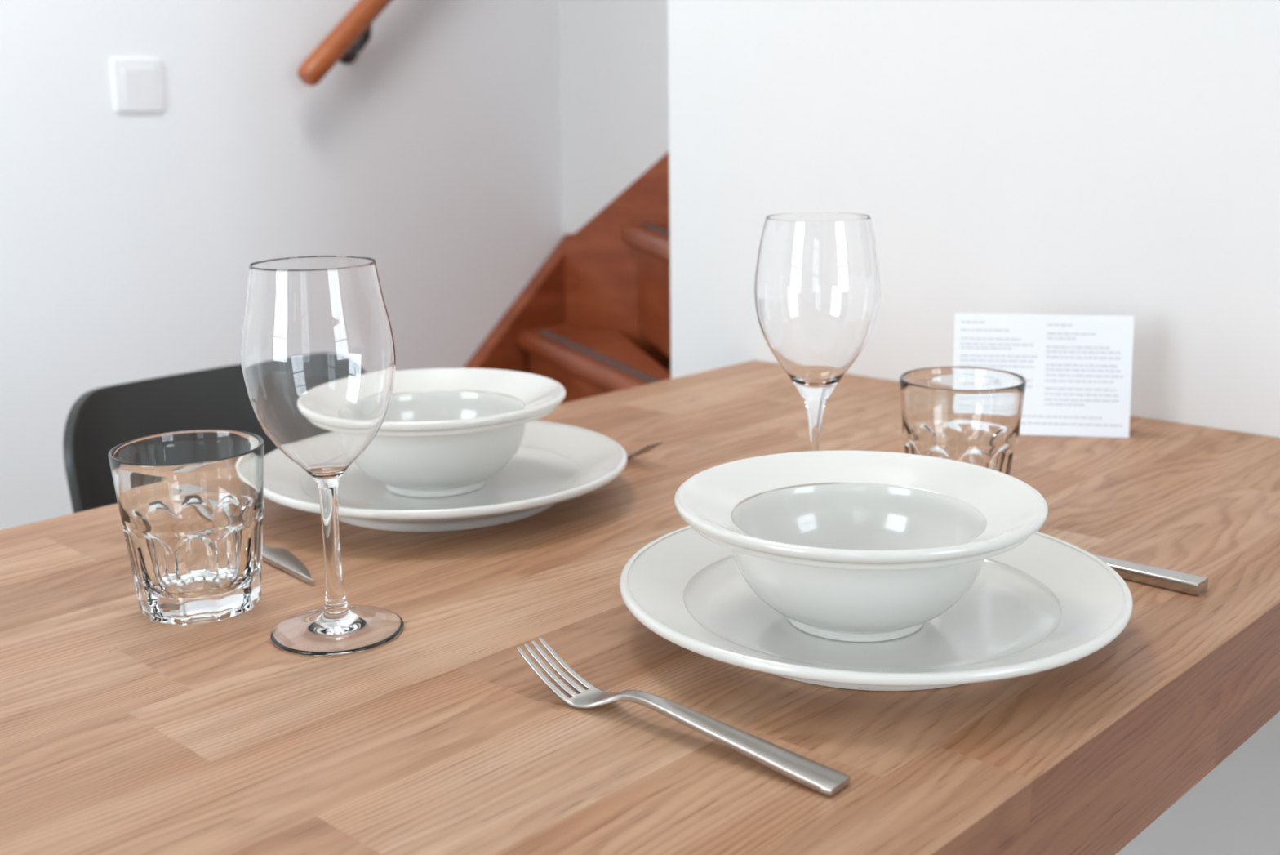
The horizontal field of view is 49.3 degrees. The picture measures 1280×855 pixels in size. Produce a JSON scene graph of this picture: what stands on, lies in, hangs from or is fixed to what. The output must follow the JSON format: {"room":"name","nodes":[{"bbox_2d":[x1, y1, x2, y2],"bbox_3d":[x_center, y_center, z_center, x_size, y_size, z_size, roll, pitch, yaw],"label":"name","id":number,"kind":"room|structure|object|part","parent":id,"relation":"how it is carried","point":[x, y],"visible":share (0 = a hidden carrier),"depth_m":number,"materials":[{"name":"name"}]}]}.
{"room":"dining room","nodes":[
{"label":"dining room","id":0,"kind":"room"},
{"bbox_2d":[0,0,564,529],"bbox_3d":[-1.689,-0.533,1.482,0.100,2.510,4.550,12,18,42],"label":"wall","id":1,"kind":"structure","parent":0,"point":[129,242],"depth_m":2.47,"materials":[{"name":"white paint"}]},
{"bbox_2d":[111,58,164,112],"bbox_3d":[-0.832,-0.567,2.318,0.009,0.086,0.086,12,18,42],"label":"light switch","id":2,"kind":"object","parent":1,"relation":"attached to","point":[137,83],"visible":1,"depth_m":2.31,"materials":[{"name":"white plastic"}]},
{"bbox_2d":[297,0,392,86],"bbox_3d":[-0.340,-1.024,2.688,0.092,0.712,0.819,12,18,42],"label":"handrail","id":3,"kind":"object","parent":1,"relation":"attached to","point":[349,37],"visible":1,"depth_m":2.50,"materials":[{"name":"orange wood"}]},
{"bbox_2d":[557,0,669,234],"bbox_3d":[0.495,-0.782,2.409,1.750,2.510,0.100,12,18,42],"label":"wall","id":4,"kind":"structure","parent":0,"point":[614,58],"depth_m":2.91,"materials":[{"name":"white paint"}]},
{"bbox_2d":[667,0,1279,854],"bbox_3d":[1.377,-0.320,0.391,3.622,2.510,0.100,12,18,42],"label":"wall","id":5,"kind":"structure","parent":0,"point":[1122,157],"depth_m":1.33,"materials":[{"name":"white paint"}]},
{"bbox_3d":[0.053,1.088,0.184,4.850,0.100,4.550,12,18,42],"label":"floor","id":6,"kind":"structure","parent":0,"visible":0},
{"bbox_2d":[62,364,277,513],"bbox_3d":[-0.300,0.349,1.428,0.467,0.784,0.431,12,18,42],"label":"chair","id":7,"kind":"object","parent":6,"relation":"on","point":[102,419],"visible":0.09,"depth_m":1.42,"materials":[{"name":"black plastic"}]},
{"bbox_2d":[462,151,671,404],"bbox_3d":[0.136,-0.430,2.134,1.698,1.960,0.903,12,18,42],"label":"staircase","id":8,"kind":"structure","parent":6,"relation":"on","point":[593,319],"depth_m":2.89,"materials":[{"name":"red wood"}]},
{"bbox_2d":[0,360,1279,854],"bbox_3d":[-0.212,0.502,0.814,0.726,0.760,1.778,12,18,42],"label":"table","id":9,"kind":"object","parent":6,"relation":"on","point":[122,731],"visible":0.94,"depth_m":0.71,"materials":[{"name":"brown wood"}]},
{"bbox_2d":[108,429,264,625],"bbox_3d":[-0.264,0.059,0.828,0.087,0.098,0.087,9,16,36],"label":"tumbler","id":10,"kind":"object","parent":9,"relation":"on","point":[191,504],"visible":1,"depth_m":0.80,"materials":[{"name":"clear glass"}]},
{"bbox_2d":[262,543,315,585],"bbox_3d":[-0.266,0.076,0.951,0.020,0.008,0.212,-12,17,-39],"label":"knife","id":11,"kind":"object","parent":9,"relation":"on","point":[282,558],"visible":0.34,"depth_m":0.90,"materials":[{"name":"silver metal"}]},
{"bbox_2d":[240,255,404,655],"bbox_3d":[-0.173,0.014,0.770,0.082,0.209,0.082,-6,14,-20],"label":"wine glass","id":12,"kind":"object","parent":9,"relation":"on","point":[318,358],"visible":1,"depth_m":0.73,"materials":[{"name":"clear glass"}]},
{"bbox_2d":[263,420,627,532],"bbox_3d":[-0.149,0.038,1.057,0.280,0.030,0.280,-12,17,-39],"label":"dinner plate","id":13,"kind":"object","parent":9,"relation":"on","point":[553,463],"visible":0.66,"depth_m":1.02,"materials":[{"name":"beige ceramic"}]},
{"bbox_2d":[353,368,565,497],"bbox_3d":[-0.154,0.008,1.046,0.199,0.070,0.199,2,13,10],"label":"soup bowl","id":14,"kind":"object","parent":13,"relation":"on","point":[443,432],"visible":0.75,"depth_m":1.01,"materials":[{"name":"beige ceramic"}]},
{"bbox_2d":[626,440,663,458],"bbox_3d":[-0.055,0.008,1.196,0.188,0.021,0.022,12,18,42],"label":"fork","id":15,"kind":"object","parent":9,"relation":"on","point":[649,446],"visible":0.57,"depth_m":1.14,"materials":[{"name":"silver metal"}]},
{"bbox_2d":[516,637,850,795],"bbox_3d":[0.015,0.133,0.659,0.188,0.021,0.022,10,17,39],"label":"fork","id":16,"kind":"object","parent":9,"relation":"on","point":[825,780],"visible":1,"depth_m":0.65,"materials":[{"name":"silver metal"}]},
{"bbox_3d":[0.040,0.142,0.639,0.123,0.013,0.017,10,17,39],"label":"handle","id":17,"kind":"part","parent":16,"relation":"part of","materials":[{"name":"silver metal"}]},
{"bbox_2d":[754,212,879,450],"bbox_3d":[0.123,-0.041,0.979,0.086,0.212,0.086,0,13,3],"label":"wine glass","id":18,"kind":"object","parent":9,"relation":"on","point":[817,285],"visible":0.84,"depth_m":0.94,"materials":[{"name":"clear glass"}]},
{"bbox_2d":[619,524,1133,690],"bbox_3d":[0.129,0.097,0.786,0.280,0.030,0.280,3,14,17],"label":"dinner plate","id":19,"kind":"object","parent":9,"relation":"on","point":[1044,602],"visible":0.73,"depth_m":0.75,"materials":[{"name":"beige ceramic"}]},
{"bbox_2d":[674,449,1048,641],"bbox_3d":[0.118,0.070,0.764,0.199,0.070,0.199,-1,13,-1],"label":"soup bowl","id":20,"kind":"object","parent":19,"relation":"on","point":[842,544],"visible":1,"depth_m":0.77,"materials":[{"name":"beige ceramic"}]},
{"bbox_2d":[899,366,1026,475],"bbox_3d":[0.228,0.013,0.993,0.087,0.098,0.087,3,14,17],"label":"tumbler","id":21,"kind":"object","parent":9,"relation":"on","point":[971,415],"visible":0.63,"depth_m":0.96,"materials":[{"name":"clear glass"}]},
{"bbox_2d":[952,313,1133,437],"bbox_3d":[0.352,-0.048,1.228,0.150,0.104,0.035,2,13,11],"label":"printed card","id":22,"kind":"object","parent":9,"relation":"on","point":[1076,370],"visible":0.84,"depth_m":1.22,"materials":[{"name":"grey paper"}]},
{"bbox_2d":[1091,553,1208,595],"bbox_3d":[0.257,0.080,0.902,0.212,0.008,0.020,12,18,42],"label":"knife","id":23,"kind":"object","parent":9,"relation":"on","point":[1190,584],"visible":0.32,"depth_m":0.84,"materials":[{"name":"silver metal"}]}
]}

